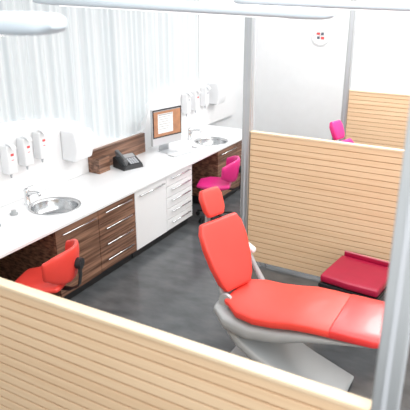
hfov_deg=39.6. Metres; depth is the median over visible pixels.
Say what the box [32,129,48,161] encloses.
soap dispenser
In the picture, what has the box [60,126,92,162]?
dispenser
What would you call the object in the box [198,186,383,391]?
dental chair
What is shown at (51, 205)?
sink
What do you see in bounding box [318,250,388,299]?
footstool
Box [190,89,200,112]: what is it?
soap dispenser
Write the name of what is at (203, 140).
sink
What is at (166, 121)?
computer monitor
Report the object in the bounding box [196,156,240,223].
stool
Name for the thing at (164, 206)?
base cabinet
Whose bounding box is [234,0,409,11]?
pendant lamp
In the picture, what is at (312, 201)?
wall
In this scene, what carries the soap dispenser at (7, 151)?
attached to the backsplash
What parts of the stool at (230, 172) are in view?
seat, backrest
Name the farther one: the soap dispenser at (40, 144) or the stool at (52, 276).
the soap dispenser at (40, 144)
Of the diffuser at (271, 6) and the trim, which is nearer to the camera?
the diffuser at (271, 6)
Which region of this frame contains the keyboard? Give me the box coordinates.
[168,149,194,156]
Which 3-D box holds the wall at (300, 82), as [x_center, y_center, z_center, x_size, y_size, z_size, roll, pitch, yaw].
[3.764,-2.373,9.203,6.650,3.800,0.150,11,24,27]
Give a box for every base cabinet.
[0,193,136,299]
[132,165,191,257]
[191,140,241,203]
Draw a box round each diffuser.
[60,5,288,18]
[325,8,409,11]
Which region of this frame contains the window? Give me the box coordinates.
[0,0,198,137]
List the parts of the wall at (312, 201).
rail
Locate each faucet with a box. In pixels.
[23,185,40,204]
[187,125,201,139]
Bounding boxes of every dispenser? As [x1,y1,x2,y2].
[0,142,17,177]
[16,135,33,169]
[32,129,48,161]
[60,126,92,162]
[181,92,192,115]
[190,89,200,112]
[200,85,210,108]
[207,80,226,105]
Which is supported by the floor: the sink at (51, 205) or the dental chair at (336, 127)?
the dental chair at (336, 127)
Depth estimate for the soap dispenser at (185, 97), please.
8.40 m
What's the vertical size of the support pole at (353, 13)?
3.800 m
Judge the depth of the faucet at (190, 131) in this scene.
8.30 m
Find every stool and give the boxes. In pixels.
[15,239,84,293]
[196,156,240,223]
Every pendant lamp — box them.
[0,11,66,35]
[33,0,336,19]
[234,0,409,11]
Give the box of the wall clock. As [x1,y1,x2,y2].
[311,26,329,45]
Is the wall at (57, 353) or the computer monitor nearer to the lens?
the wall at (57, 353)
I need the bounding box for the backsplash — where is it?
[0,79,235,206]
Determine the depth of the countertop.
6.34 m
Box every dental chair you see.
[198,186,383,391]
[329,120,353,142]
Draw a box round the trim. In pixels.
[198,0,200,80]
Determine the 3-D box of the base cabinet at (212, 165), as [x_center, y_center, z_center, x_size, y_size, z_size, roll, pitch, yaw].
[0.101,-0.615,8.733,0.920,0.848,1.190,11,24,27]
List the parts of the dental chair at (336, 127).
backrest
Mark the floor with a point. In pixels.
(170, 287)
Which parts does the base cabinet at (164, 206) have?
door, handle, drawer, drawer, drawer, drawer, drawer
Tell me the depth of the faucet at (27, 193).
5.79 m
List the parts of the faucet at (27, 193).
spout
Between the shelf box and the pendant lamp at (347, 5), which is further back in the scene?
the shelf box
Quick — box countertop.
[0,125,241,258]
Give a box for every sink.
[28,197,80,214]
[194,137,227,144]
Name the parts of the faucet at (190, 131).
spout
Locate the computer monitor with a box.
[150,105,181,153]
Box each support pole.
[240,17,255,236]
[339,0,357,140]
[371,105,409,409]
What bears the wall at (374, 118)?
on the floor
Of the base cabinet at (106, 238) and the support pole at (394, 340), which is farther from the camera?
the base cabinet at (106, 238)
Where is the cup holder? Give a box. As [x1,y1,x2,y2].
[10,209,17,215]
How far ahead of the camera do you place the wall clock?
9.91 m
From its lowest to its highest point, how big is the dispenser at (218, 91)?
0.375 m
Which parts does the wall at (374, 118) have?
rail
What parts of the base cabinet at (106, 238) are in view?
door, handle, drawer, drawer, drawer, handle, drawer, handle, handle, handle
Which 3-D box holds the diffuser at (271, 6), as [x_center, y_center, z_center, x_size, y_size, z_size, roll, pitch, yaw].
[-0.273,-1.330,3.900,1.802,0.063,0.120,11,24,27]
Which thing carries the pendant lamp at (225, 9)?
hanging from the ceiling
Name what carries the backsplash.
attached to the wall at (222, 37)
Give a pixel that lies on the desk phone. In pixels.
(129, 161)
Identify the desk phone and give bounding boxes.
[113,150,142,170]
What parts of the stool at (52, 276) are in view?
seat, backrest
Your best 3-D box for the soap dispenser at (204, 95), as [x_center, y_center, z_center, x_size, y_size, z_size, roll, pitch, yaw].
[0.015,-1.683,8.889,0.153,0.363,0.120,11,24,27]
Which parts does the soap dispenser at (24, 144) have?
lever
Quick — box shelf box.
[88,132,144,173]
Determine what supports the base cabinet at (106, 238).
on the floor
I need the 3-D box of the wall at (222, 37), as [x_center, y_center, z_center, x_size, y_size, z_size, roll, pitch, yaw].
[-1.810,-1.218,6.163,0.150,3.800,11.000,11,24,27]
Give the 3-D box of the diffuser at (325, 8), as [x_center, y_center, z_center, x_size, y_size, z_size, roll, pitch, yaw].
[1.395,-1.607,4.690,1.938,0.055,0.108,11,24,27]
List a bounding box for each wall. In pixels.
[0,277,371,409]
[201,0,257,129]
[248,130,403,276]
[254,0,409,140]
[345,89,409,148]
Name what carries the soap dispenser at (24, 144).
attached to the backsplash
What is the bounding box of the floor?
[70,189,409,409]
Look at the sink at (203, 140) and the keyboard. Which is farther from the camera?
the sink at (203, 140)
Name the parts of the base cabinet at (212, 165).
door, drawer, drawer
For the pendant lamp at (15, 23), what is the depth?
2.09 m
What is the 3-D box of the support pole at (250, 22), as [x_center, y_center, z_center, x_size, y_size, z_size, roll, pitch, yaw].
[0.450,-1.131,5.935,0.160,3.800,0.160,11,24,27]
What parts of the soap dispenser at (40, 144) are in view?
lever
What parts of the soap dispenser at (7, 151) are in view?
lever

